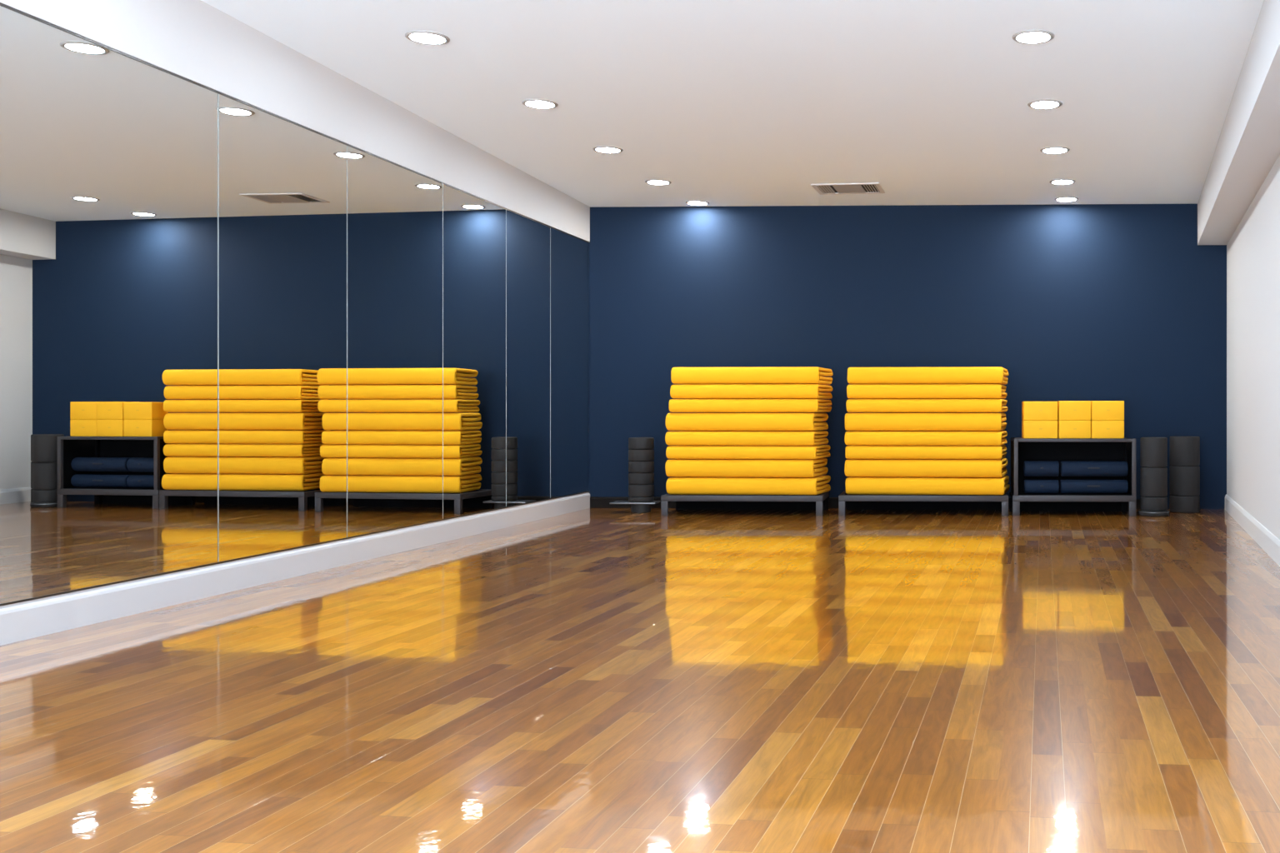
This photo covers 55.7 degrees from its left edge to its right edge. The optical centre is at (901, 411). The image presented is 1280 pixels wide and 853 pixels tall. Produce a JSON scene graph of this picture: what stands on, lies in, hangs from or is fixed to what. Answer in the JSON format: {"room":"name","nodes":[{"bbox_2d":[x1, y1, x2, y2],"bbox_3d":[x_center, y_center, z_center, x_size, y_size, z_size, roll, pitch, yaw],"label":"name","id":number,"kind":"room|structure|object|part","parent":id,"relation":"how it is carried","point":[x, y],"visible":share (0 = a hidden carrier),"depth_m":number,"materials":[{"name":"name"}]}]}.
{"room":"yoga studio","nodes":[
{"label":"yoga studio","id":0,"kind":"room"},
{"bbox_2d":[0,508,1279,852],"bbox_3d":[-0.583,0.951,3.838,6.122,0.100,14.486,0,0,5],"label":"floor","id":1,"kind":"structure","parent":0,"point":[589,680],"depth_m":3.66,"materials":[{"name":"brown wood"}]},
{"bbox_2d":[609,500,660,513],"bbox_3d":[-2.367,0.854,10.377,0.405,0.095,0.210,0,0,2],"label":"stand","id":2,"kind":"object","parent":1,"relation":"on","point":[637,507],"visible":0.99,"depth_m":10.30,"materials":[{"name":"grey plastic"}]},
{"bbox_2d":[609,500,660,504],"bbox_3d":[-2.367,0.813,10.377,0.405,0.014,0.210,0,0,2],"label":"tray","id":3,"kind":"object","parent":2,"relation":"on","point":[616,502],"depth_m":10.28,"materials":[{"name":"grey metal"}]},
{"bbox_2d":[628,437,654,502],"bbox_3d":[-2.314,0.520,10.380,0.224,0.569,0.224,0,0,2],"label":"foam roller","id":4,"kind":"object","parent":2,"relation":"on","point":[641,452],"visible":1,"depth_m":10.29,"materials":[{"name":"black rubber"}]},
{"bbox_2d":[660,491,829,515],"bbox_3d":[-1.365,0.814,10.340,1.395,0.173,0.600,0,0,2],"label":"bench","id":5,"kind":"object","parent":1,"relation":"on","point":[820,502],"visible":0.84,"depth_m":10.12,"materials":[{"name":"black metal"}]},
{"bbox_3d":[-2.042,0.839,10.081,0.056,0.124,0.045,0,0,2],"label":"leg","id":6,"kind":"part","parent":5,"relation":"part of","materials":[{"name":"grey metal"}]},
{"bbox_3d":[-2.027,0.839,10.636,0.056,0.124,0.045,0,0,2],"label":"leg","id":7,"kind":"part","parent":5,"relation":"part of","materials":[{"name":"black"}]},
{"bbox_3d":[-1.373,0.753,10.060,1.395,0.050,0.040,0,0,2],"label":"rail","id":8,"kind":"part","parent":5,"relation":"part of","materials":[{"name":"grey metal"}]},
{"bbox_3d":[-1.365,0.738,10.340,1.315,0.016,0.520,0,0,2],"label":"panel","id":9,"kind":"part","parent":5,"relation":"part of","materials":[{"name":"black"}]},
{"bbox_2d":[665,475,830,494],"bbox_3d":[-1.337,0.651,10.322,1.368,0.147,0.558,0,0,4],"label":"mat","id":10,"kind":"object","parent":5,"relation":"on","point":[677,485],"visible":0.95,"depth_m":10.06,"materials":[{"name":"yellow fabric"}]},
{"bbox_2d":[665,458,828,477],"bbox_3d":[-1.352,0.496,10.316,1.350,0.152,0.545,0,0,4],"label":"mat","id":11,"kind":"object","parent":10,"relation":"on","point":[673,467],"visible":0.93,"depth_m":10.06,"materials":[{"name":"yellow fabric"}]},
{"bbox_2d":[665,445,830,459],"bbox_3d":[-1.339,0.359,10.321,1.365,0.112,0.558,0,0,4],"label":"mat","id":12,"kind":"object","parent":11,"relation":"on","point":[817,452],"visible":0.94,"depth_m":10.06,"materials":[{"name":"yellow fabric"}]},
{"bbox_2d":[665,430,828,445],"bbox_3d":[-1.352,0.237,10.312,1.356,0.121,0.539,0,0,4],"label":"mat","id":13,"kind":"object","parent":12,"relation":"on","point":[680,437],"visible":1,"depth_m":10.06,"materials":[{"name":"yellow fabric"}]},
{"bbox_2d":[665,413,828,430],"bbox_3d":[-1.352,0.093,10.322,1.350,0.156,0.555,0,0,4],"label":"mat","id":14,"kind":"object","parent":13,"relation":"on","point":[674,422],"visible":1,"depth_m":10.06,"materials":[{"name":"yellow fabric"}]},
{"bbox_2d":[669,399,831,412],"bbox_3d":[-1.319,-0.047,10.324,1.354,0.114,0.564,0,0,4],"label":"mat","id":15,"kind":"object","parent":14,"relation":"on","point":[675,405],"visible":1,"depth_m":10.06,"materials":[{"name":"yellow fabric"}]},
{"bbox_2d":[670,384,832,399],"bbox_3d":[-1.310,-0.170,10.323,1.348,0.123,0.560,0,0,4],"label":"mat","id":16,"kind":"object","parent":15,"relation":"on","point":[677,391],"visible":1,"depth_m":10.06,"materials":[{"name":"yellow fabric"}]},
{"bbox_2d":[670,366,832,384],"bbox_3d":[-1.306,-0.310,10.323,1.343,0.145,0.561,0,0,4],"label":"mat","id":17,"kind":"object","parent":16,"relation":"on","point":[761,375],"visible":0.97,"depth_m":10.06,"materials":[{"name":"yellow fabric"}]},
{"bbox_3d":[-1.359,0.837,10.592,1.355,0.119,0.004,0,0,2],"label":"panel","id":18,"kind":"part","parent":5,"relation":"part of","materials":[{"name":"black"}]},
{"bbox_3d":[-0.704,0.839,10.044,0.056,0.124,0.045,0,0,2],"label":"leg","id":19,"kind":"part","parent":5,"relation":"part of","materials":[{"name":"grey metal"}]},
{"bbox_3d":[-0.688,0.753,10.322,0.040,0.049,0.520,0,0,2],"label":"rail","id":20,"kind":"part","parent":5,"relation":"part of","materials":[{"name":"grey metal"}]},
{"bbox_3d":[-0.689,0.839,10.599,0.056,0.124,0.045,0,0,2],"label":"leg","id":21,"kind":"part","parent":5,"relation":"part of","materials":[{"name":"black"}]},
{"bbox_2d":[838,490,1008,515],"bbox_3d":[0.197,0.814,10.340,1.461,0.173,0.600,0,0,2],"label":"bench","id":22,"kind":"object","parent":1,"relation":"on","point":[846,502],"visible":0.9,"depth_m":10.12,"materials":[{"name":"black metal"}]},
{"bbox_3d":[-0.513,0.839,10.082,0.056,0.124,0.045,0,0,2],"label":"leg","id":23,"kind":"part","parent":22,"relation":"part of","materials":[{"name":"grey metal"}]},
{"bbox_3d":[0.190,0.753,10.060,1.461,0.050,0.040,0,0,2],"label":"rail","id":24,"kind":"part","parent":22,"relation":"part of","materials":[{"name":"grey metal"}]},
{"bbox_3d":[0.204,0.837,10.592,1.421,0.119,0.004,0,0,2],"label":"panel","id":25,"kind":"part","parent":22,"relation":"part of","materials":[{"name":"black metal"}]},
{"bbox_3d":[0.197,0.738,10.340,1.381,0.016,0.520,0,0,2],"label":"panel","id":26,"kind":"part","parent":22,"relation":"part of","materials":[{"name":"black"}]},
{"bbox_2d":[845,475,1009,494],"bbox_3d":[0.246,0.651,10.320,1.428,0.147,0.554,0,0,4],"label":"mat","id":27,"kind":"object","parent":22,"relation":"on","point":[854,485],"visible":0.91,"depth_m":10.06,"materials":[{"name":"yellow fabric"}]},
{"bbox_2d":[844,458,1007,477],"bbox_3d":[0.234,0.496,10.325,1.419,0.152,0.566,0,0,4],"label":"mat","id":28,"kind":"object","parent":27,"relation":"on","point":[853,467],"visible":0.98,"depth_m":10.06,"materials":[{"name":"yellow fabric"}]},
{"bbox_2d":[845,445,1006,459],"bbox_3d":[0.234,0.359,10.319,1.407,0.112,0.550,0,0,4],"label":"mat","id":29,"kind":"object","parent":28,"relation":"on","point":[851,452],"visible":0.96,"depth_m":10.06,"materials":[{"name":"yellow fabric"}]},
{"bbox_2d":[844,430,1007,445],"bbox_3d":[0.233,0.237,10.325,1.415,0.121,0.565,0,0,4],"label":"mat","id":30,"kind":"object","parent":29,"relation":"on","point":[855,437],"visible":1,"depth_m":10.06,"materials":[{"name":"yellow fabric"}]},
{"bbox_2d":[845,413,1006,430],"bbox_3d":[0.230,0.093,10.324,1.407,0.156,0.563,0,0,4],"label":"mat","id":31,"kind":"object","parent":30,"relation":"on","point":[853,422],"visible":1,"depth_m":10.06,"materials":[{"name":"yellow fabric"}]},
{"bbox_2d":[845,399,1007,412],"bbox_3d":[0.241,-0.047,10.318,1.402,0.114,0.550,0,0,4],"label":"mat","id":32,"kind":"object","parent":31,"relation":"on","point":[852,405],"visible":1,"depth_m":10.06,"materials":[{"name":"yellow fabric"}]},
{"bbox_2d":[846,384,1006,399],"bbox_3d":[0.241,-0.170,10.326,1.392,0.123,0.568,0,0,4],"label":"mat","id":33,"kind":"object","parent":32,"relation":"on","point":[853,391],"visible":1,"depth_m":10.06,"materials":[{"name":"yellow fabric"}]},
{"bbox_2d":[847,366,1008,384],"bbox_3d":[0.250,-0.310,10.325,1.402,0.145,0.562,0,0,4],"label":"mat","id":34,"kind":"object","parent":33,"relation":"on","point":[938,375],"visible":0.97,"depth_m":10.06,"materials":[{"name":"yellow fabric"}]},
{"bbox_3d":[0.892,0.839,10.043,0.056,0.124,0.045,0,0,2],"label":"leg","id":35,"kind":"part","parent":22,"relation":"part of","materials":[{"name":"grey metal"}]},
{"bbox_2d":[1009,437,1135,515],"bbox_3d":[1.495,0.569,10.270,1.058,0.664,0.460,0,0,2],"label":"shelf rack","id":36,"kind":"object","parent":1,"relation":"on","point":[1022,450],"visible":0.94,"depth_m":10.48,"materials":[{"name":"black metal"}]},
{"bbox_3d":[1.002,0.840,10.491,0.060,0.121,0.045,0,0,2],"label":"leg","id":37,"kind":"part","parent":36,"relation":"part of","materials":[{"name":"black metal"}]},
{"bbox_3d":[0.984,0.496,10.279,0.008,0.464,0.378,0,0,2],"label":"panel","id":38,"kind":"part","parent":36,"relation":"part of","materials":[{"name":"black metal"}]},
{"bbox_3d":[0.989,0.483,10.071,0.034,0.490,0.035,0,0,2],"label":"post","id":39,"kind":"part","parent":36,"relation":"part of","materials":[{"name":"grey metal"}]},
{"bbox_3d":[0.990,0.840,10.076,0.060,0.121,0.045,0,0,2],"label":"leg","id":40,"kind":"part","parent":36,"relation":"part of","materials":[{"name":"grey metal"}]},
{"bbox_2d":[1021,420,1057,438],"bbox_3d":[1.207,0.159,10.181,0.295,0.156,0.201,0,0,2],"label":"block","id":41,"kind":"object","parent":36,"relation":"on","point":[1030,429],"visible":0.94,"depth_m":10.08,"materials":[{"name":"yellow plastic"}]},
{"bbox_2d":[1021,401,1057,420],"bbox_3d":[1.207,-0.002,10.181,0.295,0.165,0.201,0,0,2],"label":"block","id":42,"kind":"object","parent":41,"relation":"on","point":[1031,411],"visible":1,"depth_m":10.08,"materials":[{"name":"yellow plastic"}]},
{"bbox_2d":[1024,480,1059,493],"bbox_3d":[1.222,0.659,10.185,0.293,0.119,0.143,0,0,2],"label":"rolled mat","id":43,"kind":"object","parent":36,"relation":"on","point":[1030,486],"visible":1,"depth_m":10.14,"materials":[{"name":"blue fabric"}]},
{"bbox_2d":[1023,461,1059,476],"bbox_3d":[1.222,0.504,10.194,0.295,0.134,0.161,0,0,2],"label":"rolled mat","id":44,"kind":"object","parent":43,"relation":"on","point":[1030,468],"visible":1,"depth_m":10.14,"materials":[{"name":"blue plastic"}]},
{"bbox_3d":[1.495,0.743,10.284,1.056,0.030,0.408,0,0,2],"label":"shelf","id":45,"kind":"part","parent":36,"relation":"part of","materials":[{"name":"black metal"}]},
{"bbox_3d":[1.501,0.249,10.279,0.976,0.024,0.418,0,0,2],"label":"shelf","id":46,"kind":"part","parent":36,"relation":"part of","materials":[{"name":"grey metal"}]},
{"bbox_2d":[1057,420,1090,438],"bbox_3d":[1.503,0.159,10.175,0.276,0.156,0.201,0,0,2],"label":"block","id":47,"kind":"object","parent":36,"relation":"on","point":[1066,429],"visible":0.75,"depth_m":10.07,"materials":[{"name":"yellow plastic"}]},
{"bbox_2d":[1057,400,1090,420],"bbox_3d":[1.503,-0.004,10.175,0.276,0.169,0.201,0,0,2],"label":"block","id":48,"kind":"object","parent":47,"relation":"on","point":[1067,410],"visible":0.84,"depth_m":10.07,"materials":[{"name":"yellow plastic"}]},
{"bbox_3d":[1.489,0.754,10.060,1.058,0.052,0.040,0,0,2],"label":"rail","id":49,"kind":"part","parent":36,"relation":"part of","materials":[{"name":"grey metal"}]},
{"bbox_3d":[1.495,0.251,10.055,0.978,0.028,0.030,0,0,2],"label":"rail","id":50,"kind":"part","parent":36,"relation":"part of","materials":[{"name":"grey metal"}]},
{"bbox_2d":[1060,480,1128,493],"bbox_3d":[1.681,0.659,10.185,0.577,0.119,0.143,0,0,2],"label":"rolled mat","id":51,"kind":"object","parent":36,"relation":"on","point":[1066,486],"visible":1,"depth_m":10.14,"materials":[{"name":"blue fabric"}]},
{"bbox_2d":[1060,460,1128,476],"bbox_3d":[1.683,0.504,10.194,0.572,0.134,0.161,0,0,2],"label":"rolled mat","id":52,"kind":"object","parent":51,"relation":"on","point":[1067,468],"visible":1,"depth_m":10.14,"materials":[{"name":"blue plastic"}]},
{"bbox_2d":[1090,420,1124,438],"bbox_3d":[1.787,0.159,10.175,0.280,0.156,0.201,0,0,2],"label":"block","id":53,"kind":"object","parent":36,"relation":"on","point":[1099,429],"visible":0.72,"depth_m":10.07,"materials":[{"name":"yellow plastic"}]},
{"bbox_2d":[1090,400,1124,420],"bbox_3d":[1.787,-0.004,10.175,0.280,0.169,0.201,0,0,2],"label":"block","id":54,"kind":"object","parent":53,"relation":"on","point":[1100,410],"visible":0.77,"depth_m":10.07,"materials":[{"name":"yellow plastic"}]},
{"bbox_3d":[2.000,0.840,10.464,0.060,0.121,0.045,0,0,2],"label":"leg","id":55,"kind":"part","parent":36,"relation":"part of","materials":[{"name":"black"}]},
{"bbox_3d":[2.013,0.483,10.458,0.034,0.490,0.035,0,0,2],"label":"post","id":56,"kind":"part","parent":36,"relation":"part of","materials":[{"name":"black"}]},
{"bbox_3d":[2.018,0.496,10.251,0.008,0.464,0.378,0,0,2],"label":"panel","id":57,"kind":"part","parent":36,"relation":"part of","materials":[{"name":"black metal"}]},
{"bbox_3d":[1.988,0.840,10.049,0.060,0.121,0.045,0,0,2],"label":"leg","id":58,"kind":"part","parent":36,"relation":"part of","materials":[{"name":"grey metal"}]},
{"bbox_3d":[2.001,0.483,10.044,0.034,0.490,0.035,0,0,2],"label":"post","id":59,"kind":"part","parent":36,"relation":"part of","materials":[{"name":"grey metal"}]},
{"bbox_2d":[1138,510,1169,516],"bbox_3d":[2.181,0.878,10.082,0.267,0.045,0.267,0,0,2],"label":"round base","id":60,"kind":"object","parent":1,"relation":"on","point":[1146,513],"visible":0.81,"depth_m":9.98,"materials":[{"name":"grey plastic"}]},
{"bbox_2d":[1140,437,1167,510],"bbox_3d":[2.181,0.541,10.082,0.228,0.628,0.228,0,0,2],"label":"foam roller","id":61,"kind":"object","parent":60,"relation":"on","point":[1153,451],"visible":1,"depth_m":9.98,"materials":[{"name":"black rubber"}]},
{"bbox_2d":[1169,436,1199,513],"bbox_3d":[2.528,0.563,10.412,0.262,0.673,0.262,0,0,2],"label":"foam roller","id":62,"kind":"object","parent":1,"relation":"on","point":[1184,452],"visible":1,"depth_m":10.30,"materials":[{"name":"black rubber"}]},
{"bbox_2d":[200,0,1263,207],"bbox_3d":[-0.583,-1.949,3.838,6.122,0.100,14.486,0,0,5],"label":"ceiling","id":63,"kind":"structure","parent":0,"point":[727,102],"depth_m":6.83,"materials":[{"name":"paint"}]},
{"bbox_2d":[405,30,449,44],"bbox_3d":[-2.408,-1.895,5.928,0.214,0.008,0.214,0,0,0],"label":"recessed light","id":64,"kind":"object","parent":63,"relation":"in","point":[427,37],"visible":1,"depth_m":5.92,"materials":[{"name":"grey"}]},
{"bbox_2d":[410,33,444,43],"bbox_3d":[-2.408,-1.896,5.928,0.167,0.005,0.167,0,0,0],"label":"diffuser","id":65,"kind":"object","parent":64,"relation":"attached to","point":[417,37],"depth_m":5.92,"materials":[{"name":"white plastic"}]},
{"bbox_2d":[521,99,558,109],"bbox_3d":[-2.231,-1.895,7.205,0.214,0.008,0.214,0,0,0],"label":"recessed light","id":66,"kind":"object","parent":63,"relation":"in","point":[534,103],"visible":1,"depth_m":7.19,"materials":[{"name":"grey"}]},
{"bbox_2d":[525,101,554,107],"bbox_3d":[-2.231,-1.896,7.205,0.167,0.005,0.167,0,0,0],"label":"diffuser","id":67,"kind":"object","parent":66,"relation":"attached to","point":[531,104],"depth_m":7.20,"materials":[{"name":"white plastic"}]},
{"bbox_2d":[592,145,623,153],"bbox_3d":[-2.129,-1.895,8.467,0.214,0.008,0.214,0,0,0],"label":"recessed light","id":68,"kind":"object","parent":63,"relation":"in","point":[603,149],"visible":1,"depth_m":8.45,"materials":[{"name":"grey"}]},
{"bbox_2d":[595,148,619,152],"bbox_3d":[-2.129,-1.896,8.467,0.167,0.005,0.167,0,0,0],"label":"diffuser","id":69,"kind":"object","parent":68,"relation":"attached to","point":[599,150],"depth_m":8.47,"materials":[{"name":"white plastic"}]},
{"bbox_2d":[645,179,671,184],"bbox_3d":[-2.014,-1.895,9.668,0.214,0.008,0.214,0,0,0],"label":"recessed light","id":70,"kind":"object","parent":63,"relation":"in","point":[654,182],"visible":1,"depth_m":9.64,"materials":[{"name":"grey"}]},
{"bbox_2d":[648,180,668,184],"bbox_3d":[-2.014,-1.896,9.668,0.167,0.005,0.167,0,0,0],"label":"diffuser","id":71,"kind":"object","parent":70,"relation":"attached to","point":[649,182],"depth_m":9.66,"materials":[{"name":"white plastic"}]},
{"bbox_2d":[685,200,709,205],"bbox_3d":[-1.858,-1.895,10.634,0.214,0.008,0.214,0,0,0],"label":"recessed light","id":72,"kind":"object","parent":63,"relation":"in","point":[689,202],"visible":1,"depth_m":10.61,"materials":[{"name":"grey"}]},
{"bbox_2d":[688,202,706,204],"bbox_3d":[-1.858,-1.896,10.634,0.167,0.005,0.167,0,0,0],"label":"diffuser","id":73,"kind":"object","parent":72,"relation":"attached to","point":[689,203],"depth_m":10.65,"materials":[{"name":"white plastic"}]},
{"bbox_2d":[810,182,884,194],"bbox_3d":[-0.448,-1.894,9.939,0.570,0.010,0.430,0,0,6],"label":"ceiling vent","id":74,"kind":"object","parent":63,"relation":"in","point":[872,187],"visible":1,"depth_m":9.92,"materials":[{"name":"grey metal"}]},
{"bbox_3d":[-0.443,-1.894,9.938,0.240,0.006,0.360,0,0,6],"label":"panel","id":75,"kind":"part","parent":74,"relation":"part of","materials":[{"name":"white metal"}]},
{"bbox_2d":[1012,30,1054,44],"bbox_3d":[0.669,-1.895,5.915,0.214,0.008,0.214,0,0,0],"label":"recessed light","id":76,"kind":"object","parent":63,"relation":"in","point":[1028,37],"visible":1,"depth_m":5.90,"materials":[{"name":"grey"}]},
{"bbox_2d":[1016,32,1049,42],"bbox_3d":[0.669,-1.896,5.915,0.167,0.005,0.167,0,0,0],"label":"diffuser","id":77,"kind":"object","parent":76,"relation":"attached to","point":[1021,37],"depth_m":5.91,"materials":[{"name":"white plastic"}]},
{"bbox_2d":[1027,99,1062,109],"bbox_3d":[0.888,-1.895,7.215,0.214,0.008,0.214,0,0,0],"label":"recessed light","id":78,"kind":"object","parent":63,"relation":"in","point":[1047,103],"visible":1,"depth_m":7.20,"materials":[{"name":"grey"}]},
{"bbox_2d":[1031,101,1058,108],"bbox_3d":[0.888,-1.896,7.215,0.167,0.005,0.167,0,0,0],"label":"diffuser","id":79,"kind":"object","parent":78,"relation":"attached to","point":[1034,104],"depth_m":7.21,"materials":[{"name":"white plastic"}]},
{"bbox_2d":[1040,146,1069,154],"bbox_3d":[1.117,-1.895,8.480,0.214,0.008,0.214,0,0,0],"label":"recessed light","id":80,"kind":"object","parent":63,"relation":"in","point":[1051,150],"visible":1,"depth_m":8.47,"materials":[{"name":"grey"}]},
{"bbox_2d":[1043,148,1066,153],"bbox_3d":[1.117,-1.896,8.480,0.167,0.005,0.167,0,0,0],"label":"diffuser","id":81,"kind":"object","parent":80,"relation":"attached to","point":[1045,150],"depth_m":8.48,"materials":[{"name":"white plastic"}]},
{"bbox_2d":[1049,179,1075,184],"bbox_3d":[1.333,-1.895,9.650,0.214,0.008,0.214,0,0,0],"label":"recessed light","id":82,"kind":"object","parent":63,"relation":"in","point":[1058,182],"visible":1,"depth_m":9.64,"materials":[{"name":"grey"}]},
{"bbox_2d":[1052,180,1072,184],"bbox_3d":[1.333,-1.896,9.650,0.167,0.005,0.167,0,0,0],"label":"diffuser","id":83,"kind":"object","parent":82,"relation":"attached to","point":[1053,182],"depth_m":9.65,"materials":[{"name":"white plastic"}]},
{"bbox_2d":[1055,196,1078,201],"bbox_3d":[1.480,-1.895,10.446,0.214,0.008,0.214,0,0,0],"label":"recessed light","id":84,"kind":"object","parent":63,"relation":"in","point":[1066,198],"visible":1,"depth_m":10.44,"materials":[{"name":"grey"}]},
{"bbox_2d":[1057,198,1075,201],"bbox_3d":[1.480,-1.896,10.446,0.167,0.005,0.167,0,0,0],"label":"diffuser","id":85,"kind":"object","parent":84,"relation":"attached to","point":[1058,199],"depth_m":10.44,"materials":[{"name":"white plastic"}]},
{"bbox_2d":[588,204,1226,509],"bbox_3d":[0.035,-0.499,10.822,6.133,2.800,0.120,0,0,2],"label":"wall","id":86,"kind":"structure","parent":0,"point":[1124,302],"depth_m":10.76,"materials":[{"name":"blue paint"}]},
{"bbox_2d":[590,496,1139,509],"bbox_3d":[0.034,0.849,10.760,5.852,0.104,0.016,0,0,2],"label":"baseboard","id":87,"kind":"structure","parent":86,"relation":"attached to","point":[595,502],"depth_m":10.82,"materials":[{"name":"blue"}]},
{"bbox_2d":[1226,154,1279,539],"bbox_3d":[1.697,-0.499,3.833,0.120,2.800,13.949,0,0,11],"label":"wall","id":88,"kind":"structure","parent":0,"point":[1253,248],"depth_m":8.12,"materials":[{"name":"white paint"}]},
{"bbox_2d":[1197,0,1279,244],"bbox_3d":[1.505,-1.709,3.844,0.262,0.380,14.000,0,0,11],"label":"soffit","id":89,"kind":"structure","parent":88,"relation":"attached to","point":[1247,147],"depth_m":6.79,"materials":[{"name":"white paint"}]},
{"bbox_2d":[1225,495,1279,566],"bbox_3d":[1.630,0.831,3.846,0.018,0.140,13.949,0,0,11],"label":"baseboard","id":90,"kind":"structure","parent":88,"relation":"attached to","point":[1270,543],"depth_m":8.06,"materials":[{"name":"white paint"}]},
{"bbox_3d":[-3.590,-0.499,3.930,1.355,2.800,13.859,0,0,0],"label":"wall","id":91,"kind":"structure","parent":0,"visible":0},
{"bbox_2d":[0,5,217,604],"bbox_3d":[-3.474,-0.408,4.508,0.007,2.314,2.468,0,0,5],"label":"mirror panel","id":92,"kind":"object","parent":91,"relation":"attached to","point":[108,158],"visible":1,"depth_m":4.99,"materials":[{"name":"grey metal"}]},
{"bbox_2d":[217,93,346,562],"bbox_3d":[-3.314,-0.408,6.301,0.008,2.314,1.126,0,0,5],"label":"mirror panel","id":93,"kind":"object","parent":91,"relation":"attached to","point":[282,184],"visible":1,"depth_m":6.20,"materials":[{"name":"grey metal"}]},
{"bbox_2d":[0,2,589,243],"bbox_3d":[-3.396,-1.568,5.369,0.011,0.010,10.998,0,0,5],"label":"trim","id":94,"kind":"structure","parent":91,"relation":"attached to","point":[1,4],"depth_m":5.87,"materials":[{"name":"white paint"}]},
{"bbox_2d":[0,490,589,606],"bbox_3d":[-3.396,0.747,5.369,0.011,0.008,10.998,0,0,5],"label":"trim","id":95,"kind":"structure","parent":91,"relation":"attached to","point":[284,550],"depth_m":5.87,"materials":[{"name":"grey paint"}]},
{"bbox_2d":[0,0,589,241],"bbox_3d":[-3.248,-1.736,5.357,0.309,0.326,11.000,0,0,5],"label":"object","id":96,"kind":"structure","parent":91,"relation":"attached to","point":[196,41],"depth_m":6.21,"materials":[{"name":"white paint"}]},
{"bbox_2d":[0,492,589,645],"bbox_3d":[-3.520,0.827,3.923,0.020,0.149,13.904,0,0,5],"label":"baseboard","id":97,"kind":"structure","parent":91,"relation":"attached to","point":[19,622],"depth_m":5.85,"materials":[{"name":"grey paint"}]},
{"bbox_2d":[346,145,442,537],"bbox_3d":[-3.211,-0.408,7.447,0.008,2.314,1.171,0,0,5],"label":"mirror panel","id":98,"kind":"object","parent":91,"relation":"attached to","point":[394,213],"visible":1,"depth_m":7.35,"materials":[{"name":"grey"}]},
{"bbox_2d":[442,184,505,519],"bbox_3d":[-3.114,-0.408,8.541,0.007,2.314,1.020,0,0,5],"label":"mirror panel","id":99,"kind":"object","parent":91,"relation":"attached to","point":[474,228],"visible":1,"depth_m":8.48,"materials":[{"name":"grey metal"}]},
{"bbox_2d":[505,210,549,506],"bbox_3d":[-3.029,-0.408,9.490,0.007,2.314,0.881,0,0,5],"label":"mirror panel","id":100,"kind":"object","parent":91,"relation":"attached to","point":[527,241],"visible":1,"depth_m":9.43,"materials":[{"name":"grey metal"}]},
{"bbox_2d":[550,227,588,498],"bbox_3d":[-2.949,-0.408,10.386,0.007,2.314,0.913,0,0,5],"label":"mirror panel","id":101,"kind":"object","parent":91,"relation":"attached to","point":[568,254],"visible":1,"depth_m":10.35,"materials":[{"name":"grey"}]}
]}

